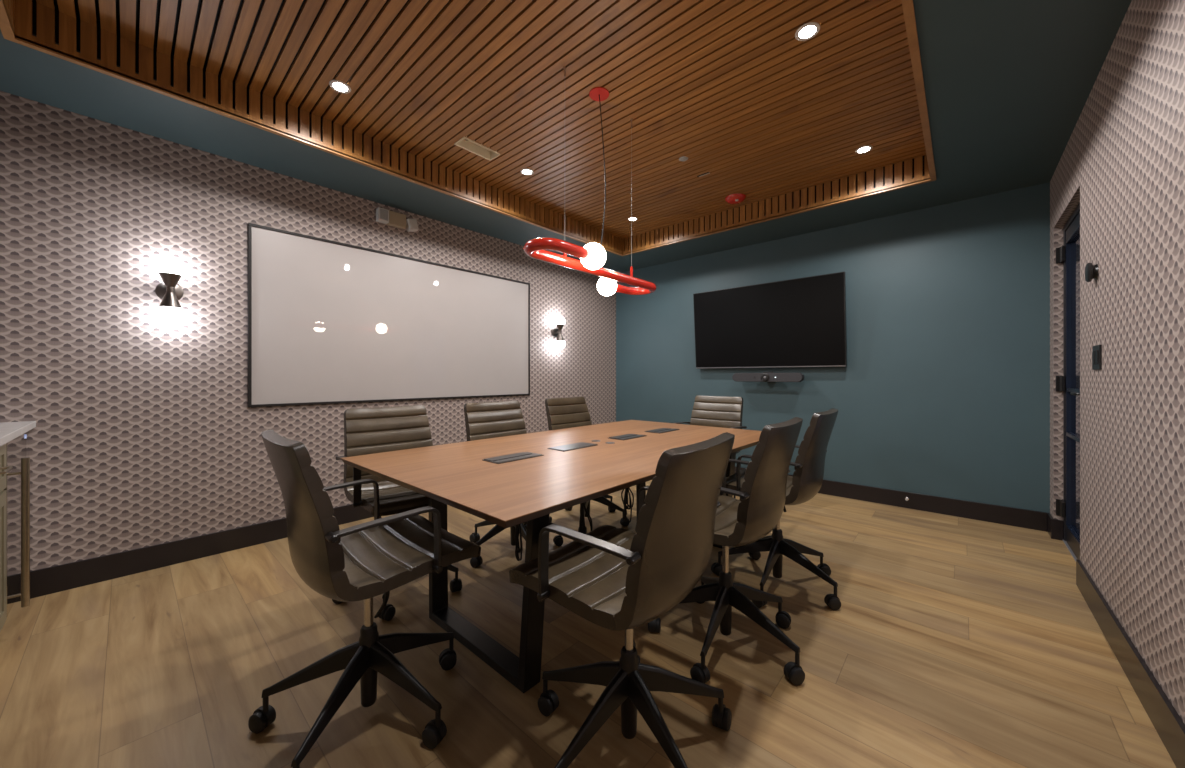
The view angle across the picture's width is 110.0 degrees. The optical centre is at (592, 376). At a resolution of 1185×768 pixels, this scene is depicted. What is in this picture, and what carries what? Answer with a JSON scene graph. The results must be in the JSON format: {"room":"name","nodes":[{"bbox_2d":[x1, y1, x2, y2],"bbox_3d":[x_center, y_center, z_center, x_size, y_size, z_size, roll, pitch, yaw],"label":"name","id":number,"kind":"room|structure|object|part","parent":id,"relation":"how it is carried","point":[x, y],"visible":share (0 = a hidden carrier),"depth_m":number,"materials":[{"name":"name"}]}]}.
{"room":"conference room","nodes":[
{"label":"conference room","id":0,"kind":"room"},
{"bbox_2d":[0,91,615,570],"bbox_3d":[-1.536,-0.300,3.776,0.100,2.900,5.691,0,0,42],"label":"wall","id":1,"kind":"structure","parent":0,"point":[146,433],"depth_m":2.49,"materials":[{"name":"paper"}]},
{"bbox_2d":[155,259,183,322],"bbox_3d":[-2.525,-0.507,2.481,0.148,0.377,0.120,0,0,42],"label":"wall sconce","id":2,"kind":"object","parent":1,"relation":"attached to","point":[169,310],"visible":1,"depth_m":2.45,"materials":[{"name":"silver metal"}]},
{"bbox_3d":[-2.573,-0.515,2.524,0.020,0.120,0.120,0,0,42],"label":"plate","id":3,"kind":"part","parent":2,"relation":"part of","materials":[{"name":"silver metal"}]},
{"bbox_3d":[-2.513,-0.377,2.470,0.116,0.116,0.116,0,0,42],"label":"globe","id":4,"kind":"part","parent":2,"relation":"part of","materials":[{"name":"white glass"}]},
{"bbox_3d":[-2.513,-0.638,2.470,0.116,0.116,0.116,0,0,42],"label":"globe","id":5,"kind":"part","parent":2,"relation":"part of","materials":[{"name":"white glass"}]},
{"bbox_3d":[-2.513,-0.452,2.470,0.100,0.090,0.100,0,0,42],"label":"lamp shade","id":6,"kind":"part","parent":2,"relation":"part of","materials":[{"name":"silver metal"}]},
{"bbox_3d":[-2.513,-0.571,2.470,0.100,0.075,0.100,0,0,42],"label":"lamp shade","id":7,"kind":"part","parent":2,"relation":"part of","materials":[{"name":"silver metal"}]},
{"bbox_3d":[-2.534,-0.515,2.490,0.093,0.052,0.036,0,0,42],"label":"arm","id":8,"kind":"part","parent":2,"relation":"part of","materials":[{"name":"silver metal"}]},
{"bbox_2d":[15,504,373,601],"bbox_3d":[-1.494,1.080,3.738,0.014,0.140,5.491,0,0,42],"label":"baseboard","id":9,"kind":"structure","parent":1,"relation":"attached to","point":[45,581],"depth_m":2.49,"materials":[{"name":"black wood"}]},
{"bbox_2d":[248,223,529,406],"bbox_3d":[-1.514,-0.413,3.712,0.020,1.246,2.441,0,0,42],"label":"whiteboard","id":10,"kind":"object","parent":1,"relation":"attached to","point":[330,322],"visible":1,"depth_m":3.39,"materials":[{"name":"white glass"}]},
{"bbox_2d":[376,207,418,231],"bbox_3d":[-1.648,-1.322,3.516,0.080,0.126,0.335,0,0,42],"label":"emergency light","id":11,"kind":"object","parent":1,"relation":"attached to","point":[391,218],"visible":1,"depth_m":3.50,"materials":[{"name":"beige plastic"}]},
{"bbox_2d":[551,317,564,348],"bbox_3d":[-0.393,-0.510,4.872,0.148,0.377,0.120,0,0,42],"label":"wall sconce","id":12,"kind":"object","parent":1,"relation":"attached to","point":[556,333],"visible":1,"depth_m":4.83,"materials":[{"name":"white glass"}]},
{"bbox_3d":[-0.440,-0.518,4.915,0.020,0.120,0.120,0,0,42],"label":"plate","id":13,"kind":"part","parent":12,"relation":"part of","materials":[{"name":"silver metal"}]},
{"bbox_3d":[-0.381,-0.380,4.862,0.116,0.116,0.116,0,0,42],"label":"globe","id":14,"kind":"part","parent":12,"relation":"part of","materials":[{"name":"white glass"}]},
{"bbox_3d":[-0.381,-0.641,4.862,0.116,0.116,0.116,0,0,42],"label":"globe","id":15,"kind":"part","parent":12,"relation":"part of","materials":[{"name":"white glass"}]},
{"bbox_3d":[-0.381,-0.455,4.862,0.100,0.090,0.100,0,0,42],"label":"lamp shade","id":16,"kind":"part","parent":12,"relation":"part of","materials":[{"name":"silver metal"}]},
{"bbox_3d":[-0.381,-0.574,4.862,0.100,0.075,0.100,0,0,42],"label":"lamp shade","id":17,"kind":"part","parent":12,"relation":"part of","materials":[{"name":"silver metal"}]},
{"bbox_2d":[36,0,925,238],"bbox_3d":[0.007,-1.623,2.380,2.822,0.016,4.194,0,0,42],"label":"ceiling","id":18,"kind":"structure","parent":0,"point":[728,87],"depth_m":2.30,"materials":[{"name":"brown wood"}]},
{"bbox_2d":[329,79,350,93],"bbox_3d":[-1.407,-1.615,2.313,0.106,0.007,0.106,0,0,42],"label":"recessed light","id":19,"kind":"object","parent":18,"relation":"attached to","point":[339,86],"visible":1,"depth_m":2.31,"materials":[{"name":"white glass"}]},
{"bbox_2d":[454,136,499,160],"bbox_3d":[-0.813,-1.649,2.942,0.126,0.083,0.292,0,0,42],"label":"ceiling vent","id":20,"kind":"object","parent":18,"relation":"attached to","point":[464,142],"visible":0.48,"depth_m":2.98,"materials":[{"name":"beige metal"}]},
{"bbox_2d":[520,168,533,174],"bbox_3d":[-0.516,-1.615,3.275,0.106,0.007,0.106,0,0,42],"label":"recessed light","id":21,"kind":"object","parent":18,"relation":"attached to","point":[525,171],"visible":1,"depth_m":3.26,"materials":[{"name":"white glass"}]},
{"bbox_2d":[524,66,655,295],"bbox_3d":[0.044,-1.075,2.403,0.352,1.080,1.241,0,0,27],"label":"pendant lamp","id":22,"kind":"object","parent":18,"relation":"hanging from","point":[592,256],"visible":1,"depth_m":2.21,"materials":[{"name":"red metal"}]},
{"bbox_3d":[0.003,-0.600,2.074,0.130,0.130,0.130,0,0,42],"label":"globe","id":23,"kind":"part","parent":22,"relation":"part of","materials":[{"name":"white glass"}]},
{"bbox_3d":[0.053,-1.112,2.384,0.012,0.996,0.064,0,0,42],"label":"power cord","id":24,"kind":"part","parent":22,"relation":"part of","materials":[{"name":"red plastic"}]},
{"bbox_3d":[0.096,-0.600,2.755,0.130,0.130,0.130,0,0,42],"label":"globe","id":25,"kind":"part","parent":22,"relation":"part of","materials":[{"name":"white glass"}]},
{"bbox_2d":[628,217,637,220],"bbox_3d":[0.412,-1.615,4.255,0.106,0.007,0.106,0,0,42],"label":"recessed light","id":26,"kind":"object","parent":18,"relation":"attached to","point":[629,218],"visible":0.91,"depth_m":4.24,"materials":[{"name":"white glass"}]},
{"bbox_2d":[679,156,687,161],"bbox_3d":[0.676,-1.610,3.082,0.072,0.014,0.072,0,0,42],"label":"sprinkler cover","id":27,"kind":"object","parent":18,"relation":"attached to","point":[682,158],"visible":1,"depth_m":3.07,"materials":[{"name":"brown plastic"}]},
{"bbox_2d":[725,193,745,203],"bbox_3d":[1.293,-1.590,3.751,0.180,0.050,0.180,0,0,42],"label":"smoke detector","id":28,"kind":"object","parent":18,"relation":"attached to","point":[737,198],"visible":1,"depth_m":3.70,"materials":[{"name":"red plastic"}]},
{"bbox_2d":[795,22,819,40],"bbox_3d":[1.007,-1.615,1.943,0.106,0.007,0.106,0,0,42],"label":"recessed light","id":29,"kind":"object","parent":18,"relation":"attached to","point":[807,31],"visible":1,"depth_m":1.94,"materials":[{"name":"white glass"}]},
{"bbox_2d":[855,145,872,153],"bbox_3d":[1.932,-1.615,2.953,0.106,0.007,0.106,0,0,42],"label":"recessed light","id":30,"kind":"object","parent":18,"relation":"attached to","point":[863,149],"visible":1,"depth_m":2.95,"materials":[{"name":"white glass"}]},
{"bbox_2d":[0,0,1131,272],"bbox_3d":[0.028,-1.595,2.381,4.093,0.319,5.491,0,0,42],"label":"ceiling","id":31,"kind":"structure","parent":0,"point":[1008,84],"depth_m":2.29,"materials":[{"name":"teal paint"}]},
{"bbox_2d":[15,0,622,254],"bbox_3d":[0.007,-1.524,2.380,2.842,0.183,4.194,0,0,42],"label":"trim","id":32,"kind":"structure","parent":31,"relation":"attached to","point":[470,188],"depth_m":2.38,"materials":[{"name":"brown wood"}]},
{"bbox_2d":[4,0,929,253],"bbox_3d":[0.007,-1.524,2.380,2.842,0.183,4.224,0,0,42],"label":"trim","id":33,"kind":"structure","parent":31,"relation":"attached to","point":[690,228],"depth_m":3.65,"materials":[{"name":"brown wood"}]},
{"bbox_2d":[0,0,935,255],"bbox_3d":[0.008,-1.433,2.380,2.874,0.018,4.254,0,0,42],"label":"trim","id":34,"kind":"structure","parent":31,"relation":"attached to","point":[6,28],"depth_m":2.26,"materials":[{"name":"brown wood"}]},
{"bbox_2d":[32,0,924,245],"bbox_3d":[0.007,-1.578,2.380,2.892,0.184,4.274,0,0,42],"label":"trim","id":35,"kind":"structure","parent":31,"relation":"attached to","point":[34,3],"depth_m":2.07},
{"bbox_2d":[0,480,1175,767],"bbox_3d":[0.588,1.200,1.882,5.792,0.100,5.691,0,0,42],"label":"floor","id":36,"kind":"structure","parent":0,"point":[951,641],"depth_m":1.66,"materials":[{"name":"brown wood"}]},
{"bbox_2d":[0,443,12,630],"bbox_3d":[-2.327,0.708,1.248,1.000,0.884,0.615,0,0,42],"label":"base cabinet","id":37,"kind":"object","parent":36,"relation":"on","point":[4,468],"visible":0.91,"depth_m":1.74,"materials":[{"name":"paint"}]},
{"bbox_3d":[-2.338,0.373,1.610,0.492,0.204,0.019,0,0,42],"label":"drawer","id":38,"kind":"part","parent":37,"relation":"part of","materials":[{"name":"paint"}]},
{"bbox_3d":[-2.338,0.764,1.610,0.492,0.555,0.019,0,0,42],"label":"door","id":39,"kind":"part","parent":37,"relation":"part of","materials":[{"name":"paint"}]},
{"bbox_3d":[-2.320,0.370,1.631,0.150,0.010,0.035,0,0,42],"label":"handle","id":40,"kind":"part","parent":37,"relation":"part of","materials":[{"name":"gold metal"}]},
{"bbox_2d":[0,421,35,446],"bbox_3d":[-2.160,0.248,1.078,2.559,0.033,0.632,0,0,42],"label":"countertop","id":41,"kind":"structure","parent":37,"relation":"on","point":[9,431],"depth_m":1.86,"materials":[{"name":"white stone"}]},
{"bbox_2d":[4,433,29,615],"bbox_3d":[-2.889,0.708,1.764,0.520,0.885,0.637,0,0,42],"label":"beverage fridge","id":42,"kind":"object","parent":36,"relation":"on","point":[18,477],"visible":0.82,"depth_m":1.84,"materials":[{"name":"silver metal"}]},
{"bbox_3d":[-2.518,0.688,1.822,0.024,0.655,0.057,0,0,42],"label":"bar handle","id":43,"kind":"part","parent":42,"relation":"part of","materials":[{"name":"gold metal"}]},
{"bbox_2d":[248,429,480,767],"bbox_3d":[-0.754,0.663,1.432,0.628,0.972,0.625,0,0,43],"label":"office chair","id":44,"kind":"object","parent":36,"relation":"on","point":[368,560],"visible":1,"depth_m":1.32,"materials":[{"name":"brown leather"}]},
{"bbox_3d":[-0.903,0.393,1.272,0.490,0.430,0.144,0,0,43],"label":"backrest","id":45,"kind":"part","parent":44,"relation":"part of","materials":[{"name":"brown leather"}]},
{"bbox_3d":[-0.929,0.971,1.383,0.296,0.141,0.049,0,0,-12],"label":"leg","id":46,"kind":"part","parent":44,"relation":"part of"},
{"bbox_3d":[-0.781,0.971,1.252,0.049,0.141,0.296,0,0,6],"label":"leg","id":47,"kind":"part","parent":44,"relation":"part of","materials":[{"name":"black plastic"}]},
{"bbox_3d":[-0.978,0.518,1.572,0.034,0.213,0.314,0,0,43],"label":"armrest","id":48,"kind":"part","parent":44,"relation":"part of","materials":[{"name":"metal"}]},
{"bbox_3d":[-0.692,0.721,1.348,0.066,0.119,0.032,0,0,31],"label":"height lever","id":49,"kind":"part","parent":44,"relation":"part of","materials":[{"name":"black plastic"}]},
{"bbox_3d":[-0.599,0.518,1.217,0.034,0.213,0.314,0,0,43],"label":"armrest","id":50,"kind":"part","parent":44,"relation":"part of","materials":[{"name":"metal"}]},
{"bbox_3d":[-0.733,0.625,1.454,0.490,0.095,0.498,0,0,43],"label":"seat","id":51,"kind":"part","parent":44,"relation":"part of","materials":[{"name":"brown leather"}]},
{"bbox_3d":[-0.611,0.971,1.353,0.296,0.141,0.049,0,0,24],"label":"leg","id":52,"kind":"part","parent":44,"relation":"part of","materials":[{"name":"black plastic"}]},
{"bbox_3d":[-0.651,0.971,1.542,0.049,0.141,0.297,0,0,43],"label":"leg","id":53,"kind":"part","parent":44,"relation":"part of","materials":[{"name":"black plastic"}]},
{"bbox_2d":[332,405,461,620],"bbox_3d":[-1.044,0.663,2.268,0.629,0.972,0.632,0,0,45],"label":"office chair","id":54,"kind":"object","parent":36,"relation":"on","point":[380,429],"visible":0.58,"depth_m":2.28,"materials":[{"name":"leather"}]},
{"bbox_3d":[-1.236,0.518,2.096,0.314,0.213,0.034,0,0,45],"label":"armrest","id":55,"kind":"part","parent":54,"relation":"part of","materials":[{"name":"metal"}]},
{"bbox_3d":[-0.995,0.625,2.224,0.498,0.095,0.490,0,0,45],"label":"seat","id":56,"kind":"part","parent":54,"relation":"part of","materials":[{"name":"brown leather"}]},
{"bbox_3d":[-1.172,0.393,2.400,0.144,0.430,0.490,0,0,45],"label":"backrest","id":57,"kind":"part","parent":54,"relation":"part of","materials":[{"name":"brown leather"}]},
{"bbox_3d":[-0.863,0.971,2.232,0.296,0.141,0.049,0,0,9],"label":"leg","id":58,"kind":"part","parent":54,"relation":"part of","materials":[{"name":"black plastic"}]},
{"bbox_2d":[464,400,562,567],"bbox_3d":[-0.538,0.663,2.741,0.662,0.972,0.629,0,0,42],"label":"office chair","id":59,"kind":"object","parent":36,"relation":"on","point":[483,420],"visible":0.27,"depth_m":2.83,"materials":[{"name":"leather"}]},
{"bbox_3d":[-0.675,0.971,2.816,0.296,0.141,0.049,0,0,22],"label":"leg","id":60,"kind":"part","parent":59,"relation":"part of","materials":[{"name":"black plastic"}]},
{"bbox_3d":[-0.630,0.971,2.628,0.049,0.141,0.297,0,0,42],"label":"leg","id":61,"kind":"part","parent":59,"relation":"part of","materials":[{"name":"black metal"}]},
{"bbox_3d":[-0.669,0.393,2.888,0.144,0.430,0.490,0,0,42],"label":"backrest","id":62,"kind":"part","parent":59,"relation":"part of","materials":[{"name":"brown leather"}]},
{"bbox_3d":[-0.429,0.971,2.612,0.049,0.141,0.296,0,0,-32],"label":"leg","id":63,"kind":"part","parent":59,"relation":"part of","materials":[{"name":"black plastic"}]},
{"bbox_2d":[341,420,760,692],"bbox_3d":[0.057,0.764,2.392,1.281,0.772,2.307,0,0,42],"label":"conference table","id":64,"kind":"object","parent":36,"relation":"on","point":[506,481],"visible":0.92,"depth_m":1.73,"materials":[{"name":"brown wood"}]},
{"bbox_3d":[-0.469,0.781,1.751,0.780,0.738,0.080,0,0,42],"label":"leg frame","id":65,"kind":"part","parent":64,"relation":"part of","materials":[{"name":"black metal"}]},
{"bbox_3d":[-0.372,0.380,1.961,0.113,0.004,0.256,0,0,42],"label":"power lid","id":66,"kind":"part","parent":64,"relation":"part of","materials":[{"name":"grey metal"}]},
{"bbox_2d":[515,524,522,560],"bbox_3d":[-0.367,0.665,2.047,0.155,0.507,0.143,0,0,30],"label":"cable bundle","id":67,"kind":"object","parent":64,"relation":"hanging from","point":[518,547],"visible":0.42,"depth_m":2.02,"materials":[{"name":"black plastic"}]},
{"bbox_3d":[-0.104,0.380,2.261,0.117,0.002,0.259,0,0,42],"label":"power lid","id":68,"kind":"part","parent":64,"relation":"part of","materials":[{"name":"silver metal"}]},
{"bbox_2d":[579,502,592,533],"bbox_3d":[-0.043,0.713,2.381,0.154,0.601,0.123,0,0,42],"label":"cable bundle","id":69,"kind":"object","parent":64,"relation":"hanging from","point":[582,505],"visible":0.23,"depth_m":2.36,"materials":[{"name":"black plastic"}]},
{"bbox_3d":[0.222,0.380,2.627,0.113,0.004,0.235,0,0,42],"label":"power lid","id":70,"kind":"part","parent":64,"relation":"part of","materials":[{"name":"grey metal"}]},
{"bbox_2d":[621,487,633,522],"bbox_3d":[0.231,0.682,2.686,0.139,0.540,0.139,0,0,6],"label":"cable bundle","id":71,"kind":"object","parent":64,"relation":"hanging from","point":[625,501],"visible":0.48,"depth_m":2.68,"materials":[{"name":"black plastic"}]},
{"bbox_3d":[0.495,0.380,2.932,0.113,0.004,0.253,0,0,42],"label":"power lid","id":72,"kind":"part","parent":64,"relation":"part of","materials":[{"name":"grey metal"}]},
{"bbox_3d":[0.653,0.781,3.009,0.780,0.738,0.080,0,0,42],"label":"leg frame","id":73,"kind":"part","parent":64,"relation":"part of","materials":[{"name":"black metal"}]},
{"bbox_2d":[545,397,628,533],"bbox_3d":[-0.030,0.663,3.322,0.647,0.972,0.634,0,0,42],"label":"office chair","id":74,"kind":"object","parent":36,"relation":"on","point":[562,413],"visible":0.24,"depth_m":3.39,"materials":[{"name":"leather"}]},
{"bbox_3d":[-0.195,0.393,3.443,0.144,0.430,0.490,0,0,42],"label":"backrest","id":75,"kind":"part","parent":74,"relation":"part of","materials":[{"name":"brown leather"}]},
{"bbox_3d":[0.110,0.971,3.241,0.296,0.141,0.049,0,0,24],"label":"leg","id":76,"kind":"part","parent":74,"relation":"part of","materials":[{"name":"black plastic"}]},
{"bbox_2d":[509,432,734,767],"bbox_3d":[0.103,0.663,1.294,0.628,0.972,0.649,0,0,38],"label":"office chair","id":77,"kind":"object","parent":36,"relation":"on","point":[611,577],"visible":1,"depth_m":1.16,"materials":[{"name":"leather"}]},
{"bbox_3d":[-0.037,0.971,1.370,0.296,0.141,0.049,0,0,26],"label":"leg","id":78,"kind":"part","parent":77,"relation":"part of","materials":[{"name":"black plastic"}]},
{"bbox_3d":[-0.018,0.518,1.071,0.314,0.213,0.034,0,0,38],"label":"armrest","id":79,"kind":"part","parent":77,"relation":"part of","materials":[{"name":"metal"}]},
{"bbox_3d":[-0.002,0.971,1.176,0.049,0.141,0.296,0,0,44],"label":"leg","id":80,"kind":"part","parent":77,"relation":"part of","materials":[{"name":"black plastic"}]},
{"bbox_3d":[0.077,0.625,1.326,0.498,0.095,0.490,0,0,38],"label":"seat","id":81,"kind":"part","parent":77,"relation":"part of","materials":[{"name":"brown leather"}]},
{"bbox_3d":[0.193,0.971,1.149,0.049,0.141,0.296,0,0,-28],"label":"leg","id":82,"kind":"part","parent":77,"relation":"part of","materials":[{"name":"black plastic"}]},
{"bbox_3d":[0.274,0.393,1.173,0.144,0.430,0.490,0,0,38],"label":"backrest","id":83,"kind":"part","parent":77,"relation":"part of","materials":[{"name":"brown leather"}]},
{"bbox_3d":[0.300,0.518,1.482,0.314,0.213,0.034,0,0,38],"label":"armrest","id":84,"kind":"part","parent":77,"relation":"part of","materials":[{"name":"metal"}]},
{"bbox_3d":[0.280,0.971,1.326,0.296,0.141,0.049,0,0,-10],"label":"leg","id":85,"kind":"part","parent":77,"relation":"part of","materials":[{"name":"black plastic"}]},
{"bbox_2d":[675,395,746,497],"bbox_3d":[0.969,0.664,3.527,0.673,0.972,0.656,0,0,42],"label":"office chair","id":86,"kind":"object","parent":36,"relation":"on","point":[712,411],"visible":0.26,"depth_m":3.69,"materials":[{"name":"leather"}]},
{"bbox_3d":[1.107,0.393,3.705,0.490,0.430,0.144,0,0,42],"label":"backrest","id":87,"kind":"part","parent":86,"relation":"part of","materials":[{"name":"brown leather"}]},
{"bbox_2d":[648,417,804,685],"bbox_3d":[0.579,0.663,1.787,0.637,0.972,0.638,0,0,40],"label":"office chair","id":88,"kind":"object","parent":36,"relation":"on","point":[746,520],"visible":0.83,"depth_m":1.63,"materials":[{"name":"leather"}]},
{"bbox_3d":[0.417,0.971,1.850,0.296,0.141,0.049,0,0,15],"label":"leg","id":89,"kind":"part","parent":88,"relation":"part of","materials":[{"name":"black plastic"}]},
{"bbox_3d":[0.570,0.971,1.974,0.049,0.141,0.296,0,0,-3],"label":"leg","id":90,"kind":"part","parent":88,"relation":"part of","materials":[{"name":"black metal"}]},
{"bbox_3d":[0.488,0.971,1.665,0.049,0.141,0.296,0,0,33],"label":"leg","id":91,"kind":"part","parent":88,"relation":"part of","materials":[{"name":"black plastic"}]},
{"bbox_3d":[0.437,0.518,1.586,0.314,0.213,0.034,0,0,40],"label":"armrest","id":92,"kind":"part","parent":88,"relation":"part of","materials":[{"name":"metal"}]},
{"bbox_3d":[0.543,0.625,1.837,0.498,0.095,0.490,0,0,40],"label":"seat","id":93,"kind":"part","parent":88,"relation":"part of","materials":[{"name":"brown leather"}]},
{"bbox_3d":[0.774,0.518,1.983,0.314,0.213,0.034,0,0,40],"label":"armrest","id":94,"kind":"part","parent":88,"relation":"part of","materials":[{"name":"metal"}]},
{"bbox_3d":[0.736,0.971,1.867,0.296,0.141,0.049,0,0,-21],"label":"leg","id":95,"kind":"part","parent":88,"relation":"part of","materials":[{"name":"black plastic"}]},
{"bbox_3d":[0.686,0.971,1.676,0.049,0.141,0.296,0,0,-39],"label":"leg","id":96,"kind":"part","parent":88,"relation":"part of","materials":[{"name":"black plastic"}]},
{"bbox_3d":[0.734,0.393,1.676,0.144,0.430,0.490,0,0,40],"label":"backrest","id":97,"kind":"part","parent":88,"relation":"part of","materials":[{"name":"brown leather"}]},
{"bbox_2d":[711,408,840,610],"bbox_3d":[1.018,0.663,2.301,0.653,0.972,0.641,0,0,41],"label":"office chair","id":98,"kind":"object","parent":36,"relation":"on","point":[806,481],"visible":0.63,"depth_m":2.15,"materials":[{"name":"leather"}]},
{"bbox_3d":[0.872,0.971,2.367,0.296,0.141,0.049,0,0,19],"label":"leg","id":99,"kind":"part","parent":98,"relation":"part of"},
{"bbox_3d":[0.885,0.518,2.093,0.314,0.213,0.034,0,0,41],"label":"armrest","id":100,"kind":"part","parent":98,"relation":"part of","materials":[{"name":"metal"}]},
{"bbox_3d":[0.994,0.625,2.343,0.498,0.095,0.490,0,0,41],"label":"seat","id":101,"kind":"part","parent":98,"relation":"part of","materials":[{"name":"brown leather"}]},
{"bbox_3d":[0.923,0.971,2.183,0.053,0.141,0.297,0,0,41],"label":"leg","id":102,"kind":"part","parent":98,"relation":"part of","materials":[{"name":"black plastic"}]},
{"bbox_3d":[1.191,0.971,2.360,0.296,0.141,0.049,0,0,-17],"label":"leg","id":103,"kind":"part","parent":98,"relation":"part of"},
{"bbox_3d":[1.126,0.971,2.174,0.049,0.141,0.296,0,0,-35],"label":"leg","id":104,"kind":"part","parent":98,"relation":"part of","materials":[{"name":"black metal"}]},
{"bbox_3d":[1.183,0.393,2.179,0.144,0.430,0.490,0,0,41],"label":"backrest","id":105,"kind":"part","parent":98,"relation":"part of","materials":[{"name":"brown leather"}]},
{"bbox_2d":[616,182,1049,512],"bbox_3d":[1.948,-0.300,4.414,4.252,2.900,0.100,0,0,42],"label":"wall","id":106,"kind":"structure","parent":0,"point":[943,389],"depth_m":3.63,"materials":[{"name":"teal paint"}]},
{"bbox_2d":[732,372,803,381],"bbox_3d":[1.827,0.003,4.317,0.700,0.106,0.205,0,0,42],"label":"bar","id":107,"kind":"object","parent":106,"relation":"attached to","point":[765,376],"visible":1,"depth_m":4.23,"materials":[{"name":"grey plastic"}]},
{"bbox_2d":[693,272,846,368],"bbox_3d":[1.795,-0.529,4.379,1.535,0.875,0.156,0,0,42],"label":"television","id":108,"kind":"object","parent":106,"relation":"attached to","point":[799,322],"visible":1,"depth_m":4.25,"materials":[{"name":"black glass"}]},
{"bbox_3d":[1.788,-0.098,4.371,1.527,0.008,0.004,0,0,42],"label":"trim","id":109,"kind":"part","parent":108,"relation":"part of","materials":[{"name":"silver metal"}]},
{"bbox_2d":[734,466,1046,531],"bbox_3d":[1.851,1.080,4.425,4.064,0.140,0.014,0,0,42],"label":"baseboard","id":110,"kind":"structure","parent":106,"relation":"attached to","point":[1030,519],"depth_m":3.47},
{"bbox_2d":[1050,0,1184,723],"bbox_3d":[1.615,-0.300,0.966,0.160,2.900,5.491,0,0,42],"label":"wall","id":111,"kind":"structure","parent":0,"point":[1122,160],"depth_m":1.60,"materials":[{"name":"paper"}]},
{"bbox_2d":[1056,203,1079,561],"bbox_3d":[3.033,0.050,2.561,0.178,2.200,0.880,0,0,42],"label":"door","id":112,"kind":"structure","parent":111,"relation":"in","point":[1068,508],"depth_m":2.78,"materials":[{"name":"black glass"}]},
{"bbox_3d":[3.027,0.050,2.564,0.050,2.200,0.878,0,0,42],"label":"frame","id":113,"kind":"part","parent":112,"relation":"part of","materials":[{"name":"black metal"}]},
{"bbox_3d":[3.028,0.052,2.565,0.006,1.935,0.684,0,0,42],"label":"pane","id":114,"kind":"part","parent":112,"relation":"part of","materials":[{"name":"clear glass"}]},
{"bbox_2d":[1085,263,1097,281],"bbox_3d":[2.418,-0.505,2.011,0.033,0.094,0.094,0,0,42],"label":"thermostat","id":115,"kind":"object","parent":111,"relation":"attached to","point":[1091,271],"visible":1,"depth_m":1.99,"materials":[{"name":"black plastic"}]},
{"bbox_2d":[1092,345,1101,369],"bbox_3d":[2.406,-0.090,1.981,0.011,0.116,0.144,0,0,42],"label":"light switch","id":116,"kind":"object","parent":111,"relation":"attached to","point":[1096,350],"visible":1,"depth_m":1.96,"materials":[{"name":"grey plastic"}]},
{"bbox_2d":[1047,513,1184,767],"bbox_3d":[1.567,1.080,1.008,0.059,0.140,5.491,0,0,42],"label":"baseboard","id":117,"kind":"structure","parent":111,"relation":"attached to","point":[1167,722],"depth_m":1.52,"materials":[{"name":"black wood"}]}
]}

